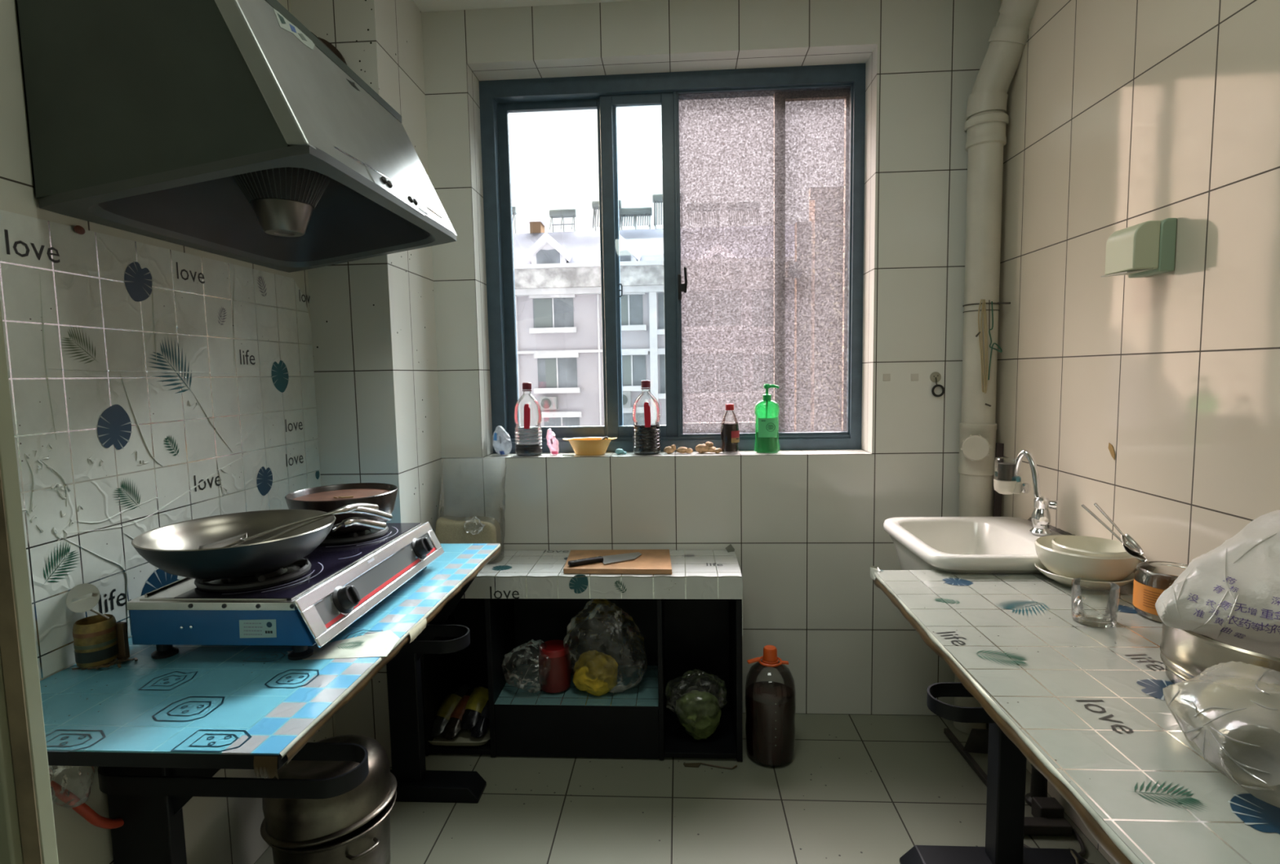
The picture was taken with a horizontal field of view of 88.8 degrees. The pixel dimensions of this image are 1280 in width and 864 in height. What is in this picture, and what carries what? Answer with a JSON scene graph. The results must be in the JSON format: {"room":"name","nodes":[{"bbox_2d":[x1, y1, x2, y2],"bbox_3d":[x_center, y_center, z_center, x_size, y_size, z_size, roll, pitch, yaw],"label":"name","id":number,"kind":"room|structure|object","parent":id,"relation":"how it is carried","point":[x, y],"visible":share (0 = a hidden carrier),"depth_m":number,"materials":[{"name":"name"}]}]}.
{"room":"kitchen","nodes":[
{"label":"kitchen","id":0,"kind":"room"},
{"bbox_2d":[0,0,336,863],"bbox_3d":[-1.163,-0.124,1.610,0.200,2.792,1.720,-1,5,3],"label":"wall","id":1,"kind":"structure","parent":0,"point":[218,829],"depth_m":1.28,"materials":[{"name":"white tile"}]},
{"bbox_2d":[48,765,95,808],"bbox_3d":[-1.013,0.599,1.164,0.067,0.141,0.072,-3,5,-23],"label":"plastic bag","id":2,"kind":"object","parent":1,"relation":"hanging from","point":[52,774],"visible":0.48,"depth_m":1.17,"materials":[{"name":"plastic"}]},
{"bbox_2d":[50,780,124,828],"bbox_3d":[-1.042,0.637,1.284,0.026,0.320,0.445,-1,5,3],"label":"gas hose","id":3,"kind":"object","parent":1,"relation":"attached to","point":[84,810],"visible":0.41,"depth_m":1.22,"materials":[{"name":"red"}]},
{"bbox_2d":[0,209,320,679],"bbox_3d":[-1.064,0.002,1.484,0.010,0.840,1.219,-1,5,3],"label":"film","id":4,"kind":"object","parent":1,"relation":"attached to","point":[152,387],"visible":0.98,"depth_m":1.38,"materials":[{"name":"white plastic"}]},
{"bbox_2d":[15,0,457,272],"bbox_3d":[-0.813,-0.659,1.527,0.518,0.435,0.775,-1,5,3],"label":"range hood","id":5,"kind":"object","parent":1,"relation":"attached to","point":[228,128],"visible":1,"depth_m":1.17,"materials":[{"name":"paint"}]},
{"bbox_2d":[250,197,313,236],"bbox_3d":[-0.844,-0.503,1.546,0.132,0.068,0.132,-1,5,3],"label":"cup","id":6,"kind":"object","parent":5,"relation":"on","point":[277,216],"depth_m":1.51,"materials":[{"name":"grey metal"}]},
{"bbox_2d":[290,0,444,767],"bbox_3d":[-0.895,-0.186,2.260,0.258,2.592,0.383,-1,5,3],"label":"wall","id":7,"kind":"structure","parent":0,"point":[373,324],"depth_m":2.09,"materials":[{"name":"white tile"}]},
{"bbox_2d":[310,31,346,64],"bbox_3d":[-1.004,-1.074,1.946,0.236,0.236,0.095,-1,5,3],"label":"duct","id":8,"kind":"object","parent":7,"relation":"attached to","point":[329,45],"visible":0.1,"depth_m":1.97,"materials":[{"name":"metal"}]},
{"bbox_2d":[413,0,639,12],"bbox_3d":[-1.039,-1.334,-0.005,4.246,0.100,4.700,-1,5,3],"label":"ceiling","id":9,"kind":"structure","parent":0,"point":[424,6],"depth_m":2.29,"materials":[{"name":"white paint"}]},
{"bbox_2d":[254,712,1109,863],"bbox_3d":[-0.990,1.347,0.233,4.246,0.100,4.700,-1,5,3],"label":"floor","id":10,"kind":"structure","parent":0,"point":[855,788],"depth_m":1.95,"materials":[{"name":"tile"}]},
{"bbox_2d":[40,543,500,863],"bbox_3d":[-0.757,0.791,1.558,0.589,0.764,1.166,-1,5,3],"label":"prep table","id":11,"kind":"object","parent":10,"relation":"on","point":[157,732],"visible":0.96,"depth_m":1.23,"materials":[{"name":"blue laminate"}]},
{"bbox_2d":[65,582,118,667],"bbox_3d":[-1.036,0.364,1.241,0.067,0.152,0.065,2,6,34],"label":"jar","id":12,"kind":"object","parent":11,"relation":"on","point":[95,637],"visible":1,"depth_m":1.23,"materials":[{"name":"gold metal"}]},
{"bbox_2d":[71,655,137,670],"bbox_3d":[-1.008,0.437,1.236,0.091,0.009,0.064,-1,5,3],"label":"scrap","id":13,"kind":"object","parent":11,"relation":"on","point":[117,662],"visible":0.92,"depth_m":1.22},
{"bbox_2d":[115,622,129,658],"bbox_3d":[-1.000,0.403,1.262,0.018,0.071,0.010,-1,5,3],"label":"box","id":14,"kind":"object","parent":11,"relation":"on","point":[122,627],"visible":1,"depth_m":1.26,"materials":[{"name":"wood"}]},
{"bbox_2d":[126,521,444,660],"bbox_3d":[-0.758,0.334,1.550,0.388,0.149,0.654,-1,5,3],"label":"gas stove","id":15,"kind":"object","parent":11,"relation":"on","point":[310,600],"visible":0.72,"depth_m":1.27,"materials":[{"name":"blue metal"}]},
{"bbox_2d":[131,509,386,579],"bbox_3d":[-0.813,0.237,1.381,0.392,0.084,0.398,-1,5,3],"label":"wok","id":16,"kind":"object","parent":15,"relation":"on","point":[173,548],"visible":0.98,"depth_m":1.33,"materials":[{"name":"metal"}]},
{"bbox_2d":[198,502,378,549],"bbox_3d":[-0.751,0.203,1.412,0.384,0.078,0.124,-5,6,-36],"label":"spatula","id":17,"kind":"object","parent":16,"relation":"in","point":[234,540],"visible":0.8,"depth_m":1.38,"materials":[{"name":"silver metal"}]},
{"bbox_2d":[233,506,392,546],"bbox_3d":[-0.724,0.214,1.452,0.355,0.095,0.100,-5,6,-35],"label":"ladle","id":18,"kind":"object","parent":16,"relation":"in","point":[361,510],"visible":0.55,"depth_m":1.45,"materials":[{"name":"silver metal"}]},
{"bbox_2d":[222,526,398,594],"bbox_3d":[-0.774,0.287,1.534,0.243,0.001,0.559,-1,5,3],"label":"print","id":19,"kind":"object","parent":15,"relation":"on","point":[393,526],"depth_m":1.39},
{"bbox_2d":[284,482,398,534],"bbox_3d":[-0.784,0.202,1.712,0.288,0.094,0.269,-1,5,3],"label":"frying pan","id":20,"kind":"object","parent":15,"relation":"on","point":[321,498],"visible":0.66,"depth_m":1.68,"materials":[{"name":"metal"}]},
{"bbox_2d":[266,789,396,863],"bbox_3d":[-0.792,1.064,1.692,0.314,0.194,0.314,-1,5,3],"label":"stock pot","id":21,"kind":"object","parent":10,"relation":"on","point":[369,843],"visible":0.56,"depth_m":1.60,"materials":[{"name":"metal"}]},
{"bbox_2d":[260,734,396,848],"bbox_3d":[-0.796,0.886,1.677,0.318,0.182,0.320,-1,5,3],"label":"mixing bowl","id":22,"kind":"object","parent":21,"relation":"on","point":[286,823],"visible":0.65,"depth_m":1.58,"materials":[{"name":"metal"}]},
{"bbox_2d":[420,544,742,760],"bbox_3d":[-0.198,0.762,2.334,1.092,0.656,0.329,-1,5,3],"label":"base cabinet","id":23,"kind":"object","parent":10,"relation":"on","point":[691,617],"visible":0.77,"depth_m":2.25,"materials":[{"name":"black laminate"}]},
{"bbox_2d":[428,722,489,746],"bbox_3d":[-0.628,1.062,2.333,0.244,0.022,0.204,-1,5,3],"label":"serving tray","id":24,"kind":"object","parent":23,"relation":"on","point":[464,737],"visible":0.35,"depth_m":2.28,"materials":[{"name":"beige plastic"}]},
{"bbox_2d":[431,682,470,737],"bbox_3d":[-0.691,0.997,2.353,0.082,0.103,0.197,1,5,23],"label":"pack","id":25,"kind":"object","parent":24,"relation":"on","point":[459,691],"visible":0.79,"depth_m":2.34,"materials":[{"name":"plastic"}]},
{"bbox_2d":[435,693,462,719],"bbox_3d":[-0.692,0.987,2.350,0.082,0.059,0.092,1,5,22],"label":"print","id":26,"kind":"object","parent":25,"relation":"attached to","point":[449,704],"depth_m":2.34},
{"bbox_2d":[440,684,476,738],"bbox_3d":[-0.638,1.000,2.345,0.075,0.099,0.202,1,5,18],"label":"pack","id":27,"kind":"object","parent":24,"relation":"on","point":[452,727],"visible":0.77,"depth_m":2.30,"materials":[{"name":"plastic"}]},
{"bbox_2d":[449,694,470,719],"bbox_3d":[-0.639,0.989,2.342,0.075,0.057,0.094,1,5,18],"label":"print","id":28,"kind":"object","parent":27,"relation":"attached to","point":[457,713],"depth_m":2.32},
{"bbox_2d":[460,675,488,729],"bbox_3d":[-0.583,0.971,2.352,0.082,0.112,0.179,1,5,18],"label":"bottle","id":29,"kind":"object","parent":24,"relation":"on","point":[478,698],"visible":0.84,"depth_m":2.32,"materials":[{"name":"plastic"}]},
{"bbox_2d":[465,686,488,712],"bbox_3d":[-0.585,0.960,2.348,0.082,0.064,0.084,1,5,20],"label":"print","id":30,"kind":"object","parent":29,"relation":"attached to","point":[478,698],"depth_m":2.34},
{"bbox_2d":[471,699,489,737],"bbox_3d":[-0.547,0.991,2.344,0.060,0.112,0.189,0,5,14],"label":"pack","id":31,"kind":"object","parent":24,"relation":"on","point":[479,728],"visible":0.49,"depth_m":2.28,"materials":[{"name":"plastic"}]},
{"bbox_2d":[480,699,488,719],"bbox_3d":[-0.548,0.981,2.340,0.060,0.063,0.089,0,5,13],"label":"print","id":32,"kind":"object","parent":31,"relation":"attached to","point":[484,714],"depth_m":2.31},
{"bbox_2d":[435,457,506,562],"bbox_3d":[-0.619,0.281,2.341,0.249,0.364,0.174,0,5,8],"label":"bag","id":33,"kind":"object","parent":23,"relation":"on","point":[449,529],"visible":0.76,"depth_m":2.31,"materials":[{"name":"clear plastic"}]},
{"bbox_2d":[501,639,546,693],"bbox_3d":[-0.380,0.821,2.292,0.212,0.182,0.152,-1,5,3],"label":"plastic bag","id":34,"kind":"object","parent":23,"relation":"on","point":[507,656],"visible":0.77,"depth_m":2.32,"materials":[{"name":"plastic"}]},
{"bbox_2d":[537,640,571,693],"bbox_3d":[-0.301,0.825,2.302,0.112,0.152,0.112,-1,5,3],"label":"jar","id":35,"kind":"object","parent":23,"relation":"in","point":[554,672],"visible":0.97,"depth_m":2.26,"materials":[{"name":"red"}]},
{"bbox_2d":[493,664,658,708],"bbox_3d":[-0.207,0.907,2.344,0.556,0.010,0.303,-1,5,3],"label":"shelf","id":36,"kind":"object","parent":23,"relation":"attached to","point":[644,695],"depth_m":2.26,"materials":[{"name":"blue laminate"}]},
{"bbox_2d":[563,598,647,693],"bbox_3d":[-0.122,0.742,2.276,0.295,0.331,0.167,-1,5,3],"label":"plastic bag","id":37,"kind":"object","parent":23,"relation":"on","point":[626,621],"visible":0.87,"depth_m":2.31,"materials":[{"name":"plastic"}]},
{"bbox_2d":[573,649,617,696],"bbox_3d":[-0.154,0.835,2.266,0.160,0.152,0.109,-1,5,3],"label":"pack","id":38,"kind":"object","parent":37,"relation":"in","point":[595,672],"visible":1,"depth_m":2.23},
{"bbox_2d":[563,549,671,573],"bbox_3d":[-0.075,0.451,2.278,0.375,0.018,0.245,-1,5,3],"label":"cutting board","id":39,"kind":"object","parent":23,"relation":"on","point":[651,561],"visible":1,"depth_m":2.21,"materials":[{"name":"brown wood"}]},
{"bbox_2d":[568,551,641,566],"bbox_3d":[-0.116,0.434,2.253,0.278,0.018,0.090,-4,6,-29],"label":"knife","id":40,"kind":"object","parent":39,"relation":"on","point":[606,559],"visible":1,"depth_m":2.24,"materials":[{"name":"metal"}]},
{"bbox_2d":[664,669,727,734],"bbox_3d":[0.194,0.938,2.257,0.215,0.237,0.135,-1,5,3],"label":"plastic bag","id":41,"kind":"object","parent":23,"relation":"on","point":[671,684],"visible":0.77,"depth_m":2.28,"materials":[{"name":"plastic"}]},
{"bbox_2d":[675,689,720,739],"bbox_3d":[0.201,0.981,2.258,0.157,0.171,0.109,-1,5,3],"label":"cabbage","id":42,"kind":"object","parent":41,"relation":"in","point":[694,705],"visible":0.99,"depth_m":2.22,"materials":[{"name":"green plant"}]},
{"bbox_2d":[683,762,737,768],"bbox_3d":[0.231,1.099,2.155,0.177,0.006,0.024,0,5,8],"label":"dry stalk","id":43,"kind":"object","parent":10,"relation":"on","point":[691,764],"visible":1,"depth_m":2.15,"materials":[{"name":"brown plant"}]},
{"bbox_2d":[745,644,795,767],"bbox_3d":[0.437,0.905,2.195,0.168,0.377,0.168,-1,5,3],"label":"bottle","id":44,"kind":"object","parent":10,"relation":"on","point":[770,706],"visible":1,"depth_m":2.15,"materials":[{"name":"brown plastic"}]},
{"bbox_2d":[943,728,988,786],"bbox_3d":[1.127,1.038,2.111,0.117,0.104,0.420,-1,5,3],"label":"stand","id":45,"kind":"object","parent":10,"relation":"on","point":[977,741],"visible":0.56,"depth_m":2.17,"materials":[{"name":"metal"}]},
{"bbox_2d":[1025,764,1047,806],"bbox_3d":[1.177,0.829,1.929,0.073,0.551,0.091,-1,5,3],"label":"pipe","id":46,"kind":"object","parent":10,"relation":"on","point":[1038,787],"visible":0.21,"depth_m":1.92,"materials":[{"name":"beige plastic"}]},
{"bbox_2d":[1023,796,1072,835],"bbox_3d":[1.091,1.087,1.852,0.210,0.054,0.092,-1,5,3],"label":"box","id":47,"kind":"object","parent":10,"relation":"on","point":[1048,814],"visible":0.78,"depth_m":1.83,"materials":[{"name":"cardboard"}]},
{"bbox_2d":[1023,827,1085,856],"bbox_3d":[1.121,1.116,1.763,0.196,0.011,0.096,-2,5,-7],"label":"cable","id":48,"kind":"object","parent":10,"relation":"on","point":[1082,851],"visible":0.38,"depth_m":1.76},
{"bbox_2d":[870,565,1279,863],"bbox_3d":[0.871,0.794,1.125,0.621,0.775,1.292,-1,5,3],"label":"side table","id":49,"kind":"object","parent":10,"relation":"on","point":[1086,707],"visible":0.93,"depth_m":1.09,"materials":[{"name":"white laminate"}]},
{"bbox_2d":[1034,563,1134,590],"bbox_3d":[1.090,0.353,1.607,0.207,0.034,0.207,-1,5,3],"label":"plate","id":50,"kind":"object","parent":49,"relation":"on","point":[1101,585],"visible":0.41,"depth_m":1.55,"materials":[{"name":"beige ceramic"}]},
{"bbox_2d":[1034,534,1139,582],"bbox_3d":[1.093,0.318,1.605,0.214,0.081,0.214,-1,5,3],"label":"bowl","id":51,"kind":"object","parent":50,"relation":"on","point":[1105,569],"visible":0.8,"depth_m":1.53,"materials":[{"name":"beige ceramic"}]},
{"bbox_2d":[1051,535,1131,556],"bbox_3d":[1.105,0.308,1.600,0.166,0.070,0.166,-1,5,3],"label":"bowl","id":52,"kind":"object","parent":51,"relation":"in","point":[1077,544],"visible":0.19,"depth_m":1.64,"materials":[{"name":"beige ceramic"}]},
{"bbox_2d":[1071,577,1120,627],"bbox_3d":[0.932,0.354,1.356,0.106,0.080,0.084,-1,5,3],"label":"glass mug","id":53,"kind":"object","parent":49,"relation":"on","point":[1109,619],"visible":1,"depth_m":1.34,"materials":[{"name":"grey"}]},
{"bbox_2d":[1132,560,1187,622],"bbox_3d":[1.120,0.338,1.374,0.131,0.102,0.131,-1,5,3],"label":"glass jar","id":54,"kind":"object","parent":49,"relation":"on","point":[1148,585],"visible":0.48,"depth_m":1.39,"materials":[{"name":"brown"}]},
{"bbox_2d":[1081,504,1147,562],"bbox_3d":[1.071,0.226,1.480,0.030,0.092,0.181,-1,5,-5],"label":"spoon","id":55,"kind":"object","parent":54,"relation":"in","point":[1142,557],"visible":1,"depth_m":1.45,"materials":[{"name":"silver metal"}]},
{"bbox_2d":[1093,502,1143,555],"bbox_3d":[1.084,0.217,1.481,0.031,0.086,0.154,-1,5,3],"label":"spoon","id":56,"kind":"object","parent":54,"relation":"in","point":[1138,549],"visible":1,"depth_m":1.45,"materials":[{"name":"silver metal"}]},
{"bbox_2d":[1160,622,1279,700],"bbox_3d":[1.017,0.366,1.030,0.306,0.112,0.317,-1,5,3],"label":"metal bowl","id":57,"kind":"object","parent":49,"relation":"on","point":[1185,655],"visible":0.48,"depth_m":1.02,"materials":[{"name":"metal"}]},
{"bbox_2d":[1155,510,1279,657],"bbox_3d":[0.997,0.241,1.034,0.336,0.243,0.232,-1,5,3],"label":"bag","id":58,"kind":"object","parent":57,"relation":"in","point":[1228,593],"visible":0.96,"depth_m":1.01,"materials":[{"name":"white plastic"}]},
{"bbox_2d":[1162,661,1279,808],"bbox_3d":[0.888,0.378,0.807,0.374,0.127,0.270,-1,5,3],"label":"plastic bag","id":59,"kind":"object","parent":49,"relation":"on","point":[1258,774],"visible":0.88,"depth_m":0.87,"materials":[{"name":"plastic"}]},
{"bbox_2d":[1196,676,1279,751],"bbox_3d":[0.838,0.386,0.893,0.125,0.093,0.102,-1,5,3],"label":"bun","id":60,"kind":"object","parent":59,"relation":"in","point":[1255,724],"visible":0.93,"depth_m":0.87,"materials":[{"name":"food"}]},
{"bbox_2d":[421,0,1000,715],"bbox_3d":[0.123,-0.227,2.509,2.661,2.792,0.240,-1,5,3],"label":"wall","id":61,"kind":"structure","parent":0,"point":[806,531],"depth_m":2.38,"materials":[{"name":"white tile"}]},
{"bbox_2d":[492,425,511,455],"bbox_3d":[-0.533,0.033,2.525,0.076,0.116,0.065,-1,5,3],"label":"packet","id":62,"kind":"object","parent":61,"relation":"on","point":[502,443],"visible":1,"depth_m":2.50,"materials":[{"name":"plastic"}]},
{"bbox_2d":[514,382,542,455],"bbox_3d":[-0.429,-0.051,2.503,0.107,0.277,0.089,-1,5,3],"label":"sauce bottle","id":63,"kind":"object","parent":61,"relation":"on","point":[521,448],"visible":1,"depth_m":2.50,"materials":[{"name":"clear plastic"}]},
{"bbox_2d":[546,428,559,454],"bbox_3d":[-0.335,0.040,2.504,0.048,0.106,0.041,-1,5,3],"label":"packet","id":64,"kind":"object","parent":61,"relation":"on","point":[553,442],"visible":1,"depth_m":2.49,"materials":[{"name":"plastic"}]},
{"bbox_2d":[562,436,617,455],"bbox_3d":[-0.191,0.055,2.497,0.204,0.063,0.107,-1,5,3],"label":"basin","id":65,"kind":"object","parent":61,"relation":"on","point":[593,446],"visible":0.99,"depth_m":2.46,"materials":[{"name":"yellow plastic"}]},
{"bbox_2d":[631,380,661,454],"bbox_3d":[0.024,-0.056,2.472,0.107,0.277,0.089,-1,5,3],"label":"sauce bottle","id":66,"kind":"object","parent":61,"relation":"on","point":[646,440],"visible":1,"depth_m":2.45,"materials":[{"name":"clear plastic"}]},
{"bbox_2d":[663,444,675,453],"bbox_3d":[0.114,0.065,2.482,0.048,0.035,0.029,-1,5,3],"label":"ginger root","id":67,"kind":"object","parent":61,"relation":"on","point":[668,449],"visible":1,"depth_m":2.47,"materials":[{"name":"food"}]},
{"bbox_2d":[478,62,865,453],"bbox_3d":[0.123,-0.635,2.538,1.438,1.420,0.109,-1,5,3],"label":"window","id":68,"kind":"structure","parent":61,"relation":"in","point":[602,93],"depth_m":2.50,"materials":[{"name":"glass"}]},
{"bbox_2d":[676,446,693,453],"bbox_3d":[0.169,0.068,2.473,0.062,0.026,0.030,-1,5,3],"label":"ginger root","id":69,"kind":"object","parent":61,"relation":"on","point":[682,449],"visible":1,"depth_m":2.46,"materials":[{"name":"food"}]},
{"bbox_2d":[695,441,721,453],"bbox_3d":[0.260,0.059,2.474,0.101,0.045,0.043,-1,5,3],"label":"ginger root","id":70,"kind":"object","parent":61,"relation":"on","point":[708,446],"visible":1,"depth_m":2.46,"materials":[{"name":"food"}]},
{"bbox_2d":[720,403,739,453],"bbox_3d":[0.339,-0.014,2.459,0.071,0.184,0.070,1,6,23],"label":"bottle","id":71,"kind":"object","parent":61,"relation":"on","point":[730,432],"visible":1,"depth_m":2.44,"materials":[{"name":"clear plastic"}]},
{"bbox_2d":[754,383,779,453],"bbox_3d":[0.475,-0.052,2.446,0.095,0.256,0.052,-1,5,3],"label":"soap dispenser","id":72,"kind":"object","parent":61,"relation":"on","point":[766,439],"visible":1,"depth_m":2.43,"materials":[{"name":"green plastic"}]},
{"bbox_2d":[883,373,890,381],"bbox_3d":[0.885,-0.196,2.345,0.026,0.026,0.002,-1,5,3],"label":"pad","id":73,"kind":"object","parent":61,"relation":"attached to","point":[886,376],"visible":1,"depth_m":2.34,"materials":[{"name":"grey"}]},
{"bbox_2d":[911,373,918,381],"bbox_3d":[0.984,-0.196,2.340,0.026,0.026,0.002,-1,5,3],"label":"pad","id":74,"kind":"object","parent":61,"relation":"attached to","point":[913,376],"visible":1,"depth_m":2.34,"materials":[{"name":"grey"}]},
{"bbox_2d":[929,371,941,384],"bbox_3d":[1.056,-0.191,2.330,0.038,0.047,0.013,-1,5,3],"label":"wall hook","id":75,"kind":"object","parent":61,"relation":"attached to","point":[935,376],"visible":1,"depth_m":2.33,"materials":[{"name":"beige"}]},
{"bbox_2d":[931,384,944,396],"bbox_3d":[1.063,-0.147,2.330,0.045,0.045,0.008,-1,5,3],"label":"ring","id":76,"kind":"object","parent":75,"relation":"hanging from","point":[935,385],"visible":1,"depth_m":2.33,"materials":[{"name":"black"}]},
{"bbox_2d":[986,0,1279,863],"bbox_3d":[1.204,-0.022,-0.021,0.200,2.792,4.700,-1,5,3],"label":"wall","id":77,"kind":"structure","parent":0,"point":[1122,113],"depth_m":1.54,"materials":[{"name":"beige tile"}]},
{"bbox_2d":[883,516,1075,573],"bbox_3d":[0.999,0.422,1.910,0.456,0.272,0.479,-1,5,3],"label":"sink","id":78,"kind":"object","parent":77,"relation":"attached to","point":[957,544],"visible":0.49,"depth_m":1.98,"materials":[{"name":"white ceramic"}]},
{"bbox_2d":[1013,449,1057,535],"bbox_3d":[1.138,0.173,1.900,0.068,0.240,0.127,-5,7,-40],"label":"tap","id":79,"kind":"object","parent":78,"relation":"on","point":[1041,516],"visible":1,"depth_m":1.88,"materials":[{"name":"silver metal"}]},
{"bbox_2d":[993,457,1031,494],"bbox_3d":[1.110,0.133,1.957,0.065,0.108,0.092,-5,6,-37],"label":"filter","id":80,"kind":"object","parent":79,"relation":"attached to","point":[1004,481],"visible":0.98,"depth_m":1.95,"materials":[{"name":"white plastic"}]},
{"bbox_2d":[994,457,1015,478],"bbox_3d":[1.102,0.112,1.966,0.063,0.066,0.063,-1,5,3],"label":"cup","id":81,"kind":"object","parent":80,"relation":"on","point":[1002,469],"depth_m":1.95,"materials":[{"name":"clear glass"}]},
{"bbox_2d":[953,0,1038,733],"bbox_3d":[1.174,-0.230,2.084,0.198,2.631,0.444,-1,5,3],"label":"drain pipe","id":82,"kind":"object","parent":77,"relation":"attached to","point":[986,123],"visible":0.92,"depth_m":2.17,"materials":[{"name":"plastic"}]},
{"bbox_2d":[977,298,986,391],"bbox_3d":[1.141,-0.286,2.180,0.032,0.309,0.004,-1,5,3],"label":"rubber band","id":83,"kind":"object","parent":82,"relation":"hanging from","point":[981,300],"visible":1,"depth_m":2.18,"materials":[{"name":"beige"}]},
{"bbox_2d":[980,298,987,393],"bbox_3d":[1.147,-0.284,2.177,0.028,0.312,0.004,-1,5,3],"label":"rubber band","id":84,"kind":"object","parent":82,"relation":"hanging from","point":[984,300],"visible":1,"depth_m":2.17,"materials":[{"name":"beige"}]},
{"bbox_2d":[988,299,990,329],"bbox_3d":[1.159,-0.383,2.168,0.006,0.110,0.003,-1,5,3],"label":"cord","id":85,"kind":"object","parent":82,"relation":"hanging from","point":[988,300],"visible":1,"depth_m":2.17,"materials":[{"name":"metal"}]},
{"bbox_2d":[987,301,1002,379],"bbox_3d":[1.183,-0.304,2.174,0.047,0.260,0.008,-1,5,3],"label":"cord","id":86,"kind":"object","parent":82,"relation":"hanging from","point":[996,344],"visible":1,"depth_m":2.18,"materials":[{"name":"green plastic"}]},
{"bbox_2d":[993,442,1004,516],"bbox_3d":[1.216,0.308,2.226,0.023,0.537,0.084,2,6,31],"label":"wooden strip","id":87,"kind":"object","parent":77,"relation":"attached to","point":[999,446],"visible":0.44,"depth_m":2.22,"materials":[{"name":"wood"}]},
{"bbox_2d":[1108,442,1115,459],"bbox_3d":[1.207,0.049,1.671,0.001,0.042,0.027,-1,5,3],"label":"peel","id":88,"kind":"object","parent":77,"relation":"attached to","point":[1110,446],"visible":1,"depth_m":1.67,"materials":[{"name":"brown"}]},
{"bbox_2d":[1101,217,1177,277],"bbox_3d":[1.147,-0.420,1.506,0.088,0.116,0.114,-1,5,3],"label":"wall dispenser","id":89,"kind":"object","parent":77,"relation":"attached to","point":[1147,248],"visible":1,"depth_m":1.46,"materials":[{"name":"green plastic"}]},
{"bbox_3d":[-2.016,-0.040,0.843,2.160,2.592,0.040,-1,5,3],"label":"wall","id":90,"kind":"structure","parent":0,"visible":0},
{"bbox_2d":[0,299,58,863],"bbox_3d":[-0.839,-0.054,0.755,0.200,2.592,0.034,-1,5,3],"label":"door","id":91,"kind":"structure","parent":90,"relation":"in","point":[27,822],"depth_m":0.78,"materials":[{"name":"beige paint"}]},
{"bbox_3d":[12.269,7.177,47.742,140.000,0.200,89.700,-1,5,3],"label":"ground","id":92,"kind":"structure","parent":0,"visible":0},
{"bbox_2d":[512,217,795,431],"bbox_3d":[2.080,-1.283,34.388,33.500,19.385,9.950,-1,5,3],"label":"apartment building","id":93,"kind":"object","parent":92,"relation":"on","point":[557,274],"visible":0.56,"depth_m":30.21,"materials":[{"name":"concrete"}]},
{"bbox_2d":[511,205,517,233],"bbox_3d":[-6.783,-10.731,32.934,1.011,1.420,1.043,-1,5,3],"label":"water heater","id":94,"kind":"object","parent":93,"relation":"on","point":[514,211],"visible":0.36,"depth_m":33.01,"materials":[{"name":"grey metal"}]},
{"bbox_2d":[540,396,558,409],"bbox_3d":[-4.238,-1.346,30.474,0.752,0.593,0.430,-1,5,3],"label":"air conditioner","id":95,"kind":"object","parent":93,"relation":"attached to","point":[546,402],"visible":0.98,"depth_m":30.29,"materials":[{"name":"grey"}]},
{"bbox_2d":[541,398,551,408],"bbox_3d":[-4.354,-1.327,30.291,0.480,0.480,0.050,-1,5,3],"label":"fan grille","id":96,"kind":"object","parent":95,"relation":"attached to","point":[545,402],"depth_m":30.28,"materials":[{"name":"grey metal"}]},
{"bbox_2d":[549,208,576,231],"bbox_3d":[-3.906,-10.656,32.772,1.347,1.197,1.036,-1,5,3],"label":"water heater","id":97,"kind":"object","parent":93,"relation":"on","point":[562,213],"visible":0.93,"depth_m":32.86,"materials":[{"name":"grey metal"}]},
{"bbox_2d":[591,199,621,231],"bbox_3d":[-1.678,-10.861,32.617,1.473,1.546,1.044,-1,5,3],"label":"water heater","id":98,"kind":"object","parent":93,"relation":"on","point":[595,203],"visible":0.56,"depth_m":32.67,"materials":[{"name":"grey metal"}]},
{"bbox_2d":[622,391,631,407],"bbox_3d":[-0.728,-1.500,30.251,0.616,0.749,0.430,-1,5,3],"label":"air conditioner","id":99,"kind":"object","parent":93,"relation":"on","point":[626,394],"visible":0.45,"depth_m":30.06,"materials":[{"name":"grey"}]},
{"bbox_2d":[622,394,627,404],"bbox_3d":[-0.807,-1.482,30.066,0.480,0.480,0.050,-1,5,3],"label":"fan grille","id":100,"kind":"object","parent":99,"relation":"attached to","point":[624,396],"depth_m":30.05,"materials":[{"name":"grey metal"}]},
{"bbox_2d":[618,206,652,230],"bbox_3d":[-0.242,-10.676,32.551,1.670,1.144,1.039,-1,5,3],"label":"water heater","id":101,"kind":"object","parent":93,"relation":"on","point":[641,211],"visible":0.82,"depth_m":32.60,"materials":[{"name":"grey metal"}]},
{"bbox_2d":[652,192,684,229],"bbox_3d":[1.397,-11.012,32.420,1.559,1.767,1.045,-1,5,3],"label":"water heater","id":102,"kind":"object","parent":93,"relation":"on","point":[656,197],"visible":0.47,"depth_m":32.47,"materials":[{"name":"grey metal"}]},
{"bbox_2d":[686,201,720,227],"bbox_3d":[3.155,-10.779,32.338,1.684,1.259,1.041,-1,5,3],"label":"water heater","id":103,"kind":"object","parent":93,"relation":"on","point":[695,204],"visible":0.38,"depth_m":32.38,"materials":[{"name":"grey metal"}]},
{"bbox_2d":[726,200,759,226],"bbox_3d":[5.115,-10.804,32.219,1.639,1.259,1.041,-1,5,3],"label":"water heater","id":104,"kind":"object","parent":93,"relation":"on","point":[752,202],"visible":0.4,"depth_m":32.26,"materials":[{"name":"grey metal"}]},
{"bbox_2d":[794,186,844,431],"bbox_3d":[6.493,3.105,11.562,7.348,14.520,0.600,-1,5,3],"label":"building","id":105,"kind":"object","parent":92,"relation":"on","point":[797,245],"visible":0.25,"depth_m":11.20,"materials":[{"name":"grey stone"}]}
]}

